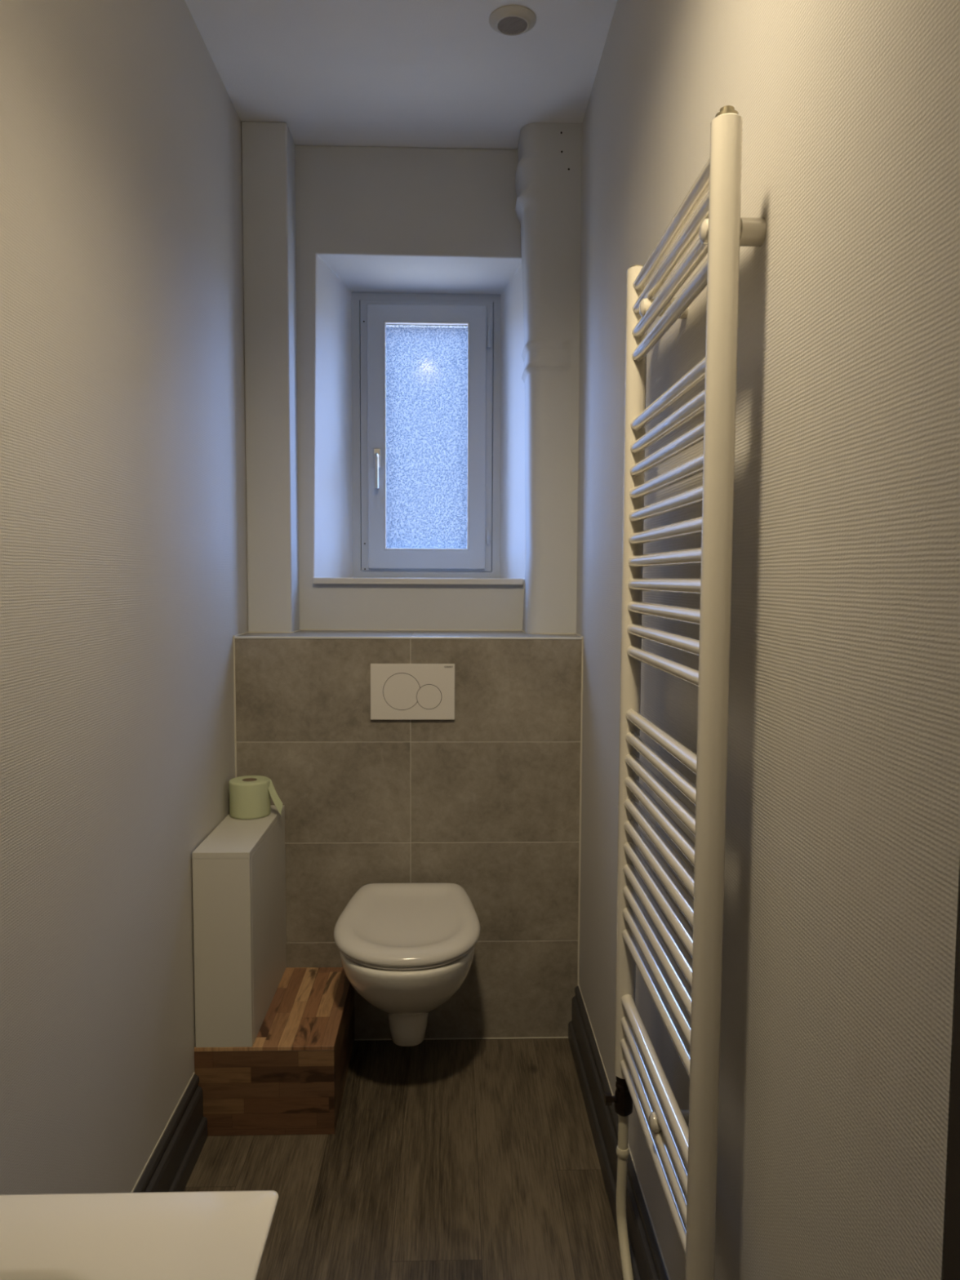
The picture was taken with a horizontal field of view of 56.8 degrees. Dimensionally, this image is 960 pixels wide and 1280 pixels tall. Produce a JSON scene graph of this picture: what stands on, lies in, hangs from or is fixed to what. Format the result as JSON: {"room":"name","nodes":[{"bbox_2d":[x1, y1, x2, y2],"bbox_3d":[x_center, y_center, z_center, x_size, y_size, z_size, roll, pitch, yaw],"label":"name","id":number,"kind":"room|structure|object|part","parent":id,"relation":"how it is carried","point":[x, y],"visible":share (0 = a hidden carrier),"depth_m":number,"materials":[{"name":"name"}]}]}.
{"room":"bathroom","nodes":[
{"label":"bathroom","id":0,"kind":"room"},
{"bbox_2d":[0,0,248,1195],"bbox_3d":[-0.737,-0.077,1.282,0.120,2.749,4.223,0,4,-2],"label":"wall","id":1,"kind":"structure","parent":0,"point":[123,556],"depth_m":1.64,"materials":[{"name":"paint"}]},
{"bbox_2d":[0,1190,279,1279],"bbox_3d":[-0.410,0.549,0.554,0.491,0.135,0.403,0,4,-2],"label":"basin","id":2,"kind":"object","parent":1,"relation":"attached to","point":[206,1235],"visible":1,"depth_m":0.70,"materials":[{"name":"white ceramic"}]},
{"bbox_2d":[131,1072,207,1192],"bbox_3d":[-0.649,1.253,0.786,0.031,0.167,2.844,0,4,-2],"label":"baseboard","id":3,"kind":"structure","parent":1,"relation":"attached to","point":[171,1164],"depth_m":2.02,"materials":[{"name":"grey paint"}]},
{"bbox_2d":[184,0,617,149],"bbox_3d":[0.230,-1.496,1.211,2.041,0.100,4.223,0,4,-2],"label":"ceiling","id":4,"kind":"structure","parent":0,"point":[405,73],"depth_m":2.36,"materials":[{"name":"paint"}]},
{"bbox_2d":[488,4,536,35],"bbox_3d":[0.079,-1.506,2.167,0.114,0.015,0.114,0,4,-2],"label":"ceiling vent","id":5,"kind":"object","parent":4,"relation":"in","point":[509,20],"visible":1,"depth_m":2.15,"materials":[{"name":"beige plastic"}]},
{"bbox_2d":[497,16,527,34],"bbox_3d":[0.079,-1.504,2.167,0.071,0.005,0.067,-2,5,-30],"label":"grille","id":6,"kind":"object","parent":5,"relation":"attached to","point":[506,24],"depth_m":2.17,"materials":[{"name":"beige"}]},
{"bbox_2d":[183,1038,623,1279],"bbox_3d":[0.223,1.352,1.199,2.041,0.080,3.800,0,4,-2],"label":"floor","id":7,"kind":"structure","parent":0,"point":[444,1159],"depth_m":2.07,"materials":[{"name":"brown wood"}]},
{"bbox_2d":[194,967,354,1135],"bbox_3d":[-0.542,1.107,2.433,0.344,0.228,0.450,0,4,-2],"label":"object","id":8,"kind":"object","parent":7,"relation":"on","point":[291,1080],"depth_m":2.21,"materials":[{"name":"brown wood"}]},
{"bbox_2d":[191,804,286,1047],"bbox_3d":[-0.639,0.747,2.405,0.139,0.492,0.452,0,4,-2],"label":"box","id":9,"kind":"object","parent":8,"relation":"on","point":[239,873],"visible":0.89,"depth_m":2.19,"materials":[{"name":"white paint"}]},
{"bbox_3d":[-0.633,0.770,2.190,0.139,0.476,0.018,0,4,-2],"label":"panel","id":10,"kind":"part","parent":9,"relation":"part of","materials":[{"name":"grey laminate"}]},
{"bbox_3d":[-0.638,0.509,2.389,0.139,0.016,0.452,0,4,-2],"label":"panel","id":11,"kind":"part","parent":9,"relation":"part of","materials":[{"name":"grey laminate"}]},
{"bbox_2d":[228,775,282,819],"bbox_3d":[-0.637,0.443,2.510,0.139,0.100,0.113,-2,4,-25],"label":"toilet roll","id":12,"kind":"object","parent":9,"relation":"on","point":[249,795],"visible":1,"depth_m":2.46,"materials":[{"name":"green"}]},
{"bbox_3d":[-0.579,0.754,2.417,0.018,0.476,0.433,0,4,-2],"label":"panel","id":13,"kind":"part","parent":9,"relation":"part of","materials":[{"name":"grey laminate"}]},
{"bbox_3d":[-0.536,1.127,2.218,0.344,0.218,0.018,0,4,-2],"label":"panel","id":14,"kind":"part","parent":8,"relation":"part of","materials":[{"name":"brown wood"}]},
{"bbox_3d":[-0.542,0.998,2.425,0.344,0.010,0.450,0,4,-2],"label":"panel","id":15,"kind":"part","parent":8,"relation":"part of","materials":[{"name":"brown wood"}]},
{"bbox_3d":[-0.379,1.111,2.447,0.018,0.218,0.432,0,4,-2],"label":"panel","id":16,"kind":"part","parent":8,"relation":"part of","materials":[{"name":"brown wood"}]},
{"bbox_2d":[235,630,582,1039],"bbox_3d":[-0.214,0.587,2.798,1.021,1.217,0.322,0,4,-2],"label":"tiled wall","id":17,"kind":"structure","parent":0,"point":[484,801],"depth_m":2.63,"materials":[{"name":"beige tile"}]},
{"bbox_2d":[333,882,480,1046],"bbox_3d":[-0.194,0.930,2.419,0.386,0.420,0.483,0,4,-2],"label":"toilet","id":18,"kind":"object","parent":17,"relation":"attached to","point":[406,949],"visible":1,"depth_m":2.29,"materials":[{"name":"white ceramic"}]},
{"bbox_3d":[-0.193,0.772,2.389,0.375,0.044,0.432,0,4,-2],"label":"seat","id":19,"kind":"part","parent":18,"relation":"part of","materials":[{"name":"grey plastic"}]},
{"bbox_3d":[-0.193,0.753,2.387,0.386,0.064,0.444,0,4,-2],"label":"lid","id":20,"kind":"part","parent":18,"relation":"part of","materials":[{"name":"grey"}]},
{"bbox_3d":[-0.195,0.968,2.421,0.360,0.342,0.483,0,4,-2],"label":"bowl","id":21,"kind":"part","parent":18,"relation":"part of","materials":[{"name":"white ceramic"}]},
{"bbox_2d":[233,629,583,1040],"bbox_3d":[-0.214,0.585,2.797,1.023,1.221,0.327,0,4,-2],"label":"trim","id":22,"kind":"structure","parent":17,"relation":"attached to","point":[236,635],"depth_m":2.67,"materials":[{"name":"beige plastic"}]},
{"bbox_2d":[235,636,582,639],"bbox_3d":[-0.206,-0.006,2.597,1.019,0.006,0.007,0,4,-2],"label":"trim","id":23,"kind":"structure","parent":17,"relation":"attached to","point":[298,637],"depth_m":2.59,"materials":[{"name":"grey tile"}]},
{"bbox_2d":[370,663,454,719],"bbox_3d":[-0.197,0.151,2.600,0.246,0.164,0.012,0,4,-2],"label":"flush plate","id":24,"kind":"object","parent":17,"relation":"attached to","point":[398,691],"visible":1,"depth_m":2.59,"materials":[{"name":"white plastic"}]},
{"bbox_2d":[294,145,525,630],"bbox_3d":[-0.218,-0.807,3.036,1.021,1.533,0.347,0,4,-2],"label":"wall","id":25,"kind":"structure","parent":0,"point":[402,220],"depth_m":2.89,"materials":[{"name":"paint"}]},
{"bbox_2d":[240,121,299,631],"bbox_3d":[-0.652,-0.791,2.778,0.137,1.533,0.143,0,4,-2],"label":"column","id":26,"kind":"structure","parent":25,"relation":"attached to","point":[268,148],"depth_m":2.71,"materials":[{"name":"paint"}]},
{"bbox_2d":[312,291,523,584],"bbox_3d":[-0.203,-0.703,3.031,0.682,1.022,0.368,0,4,-2],"label":"window","id":27,"kind":"structure","parent":25,"relation":"in","point":[373,563],"depth_m":3.13,"materials":[{"name":"grey paint"}]},
{"bbox_3d":[-0.361,-0.590,3.098,0.015,0.123,0.040,0,4,-2],"label":"lever","id":28,"kind":"part","parent":27,"relation":"part of","materials":[{"name":"silver metal"}]},
{"bbox_3d":[-0.361,-0.638,3.119,0.027,0.071,0.011,0,4,-2],"label":"handle","id":29,"kind":"part","parent":27,"relation":"part of","materials":[{"name":"silver metal"}]},
{"bbox_3d":[-0.205,-0.201,3.034,0.682,0.020,0.302,0,4,-2],"label":"sill","id":30,"kind":"part","parent":27,"relation":"part of","materials":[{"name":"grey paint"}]},
{"bbox_3d":[-0.190,-0.722,3.181,0.534,1.004,0.068,0,4,-2],"label":"frame","id":31,"kind":"part","parent":27,"relation":"part of","materials":[{"name":"grey paint"}]},
{"bbox_3d":[-0.188,-0.713,3.159,0.416,0.918,0.068,0,4,-2],"label":"sash","id":32,"kind":"part","parent":27,"relation":"part of","materials":[{"name":"grey paint"}]},
{"bbox_2d":[515,122,582,633],"bbox_3d":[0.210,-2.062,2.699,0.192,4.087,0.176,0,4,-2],"label":"column","id":33,"kind":"structure","parent":25,"relation":"attached to","point":[548,175],"depth_m":2.71,"materials":[{"name":"paint"}]},
{"bbox_2d":[576,0,959,1279],"bbox_3d":[0.382,-0.125,2.041,0.120,2.749,2.770,0,4,-2],"label":"wall","id":34,"kind":"structure","parent":0,"point":[842,877],"depth_m":0.95,"materials":[{"name":"paper"}]},
{"bbox_2d":[568,984,670,1279],"bbox_3d":[0.312,1.192,1.718,0.031,0.167,1.946,0,4,-2],"label":"baseboard","id":35,"kind":"structure","parent":34,"relation":"attached to","point":[647,1260],"depth_m":2.05,"materials":[{"name":"grey paint"}]},
{"bbox_2d":[604,105,766,1279],"bbox_3d":[0.295,0.131,1.364,0.098,1.564,0.548,0,4,-2],"label":"towel radiator","id":36,"kind":"object","parent":34,"relation":"attached to","point":[680,966],"visible":1,"depth_m":1.22,"materials":[{"name":"white metal"}]},
{"bbox_2d":[616,1115,633,1279],"bbox_3d":[0.273,1.093,1.582,0.025,0.393,0.235,0,4,-2],"label":"pipe","id":37,"kind":"object","parent":36,"relation":"attached to","point":[622,1148],"visible":0.98,"depth_m":1.67,"materials":[{"name":"beige"}]},
{"label":"outside","id":38,"kind":"structure","parent":0,"visible":0},
{"bbox_2d":[386,326,467,548],"bbox_3d":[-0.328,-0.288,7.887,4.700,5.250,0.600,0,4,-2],"label":"window pane","id":39,"kind":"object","parent":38,"point":[427,367],"depth_m":7.48,"materials":[{"name":"glass"}]},
{"bbox_3d":[0.464,-1.008,-0.088,0.090,0.689,1.350,0,4,-2],"label":"doorway","id":40,"kind":"structure","parent":0,"visible":0},
{"bbox_2d":[942,894,959,1279],"bbox_3d":[0.412,0.004,0.209,0.070,2.749,0.902,0,4,-2],"label":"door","id":41,"kind":"structure","parent":40,"relation":"attached to","point":[951,1271],"depth_m":0.68,"materials":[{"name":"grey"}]}
]}

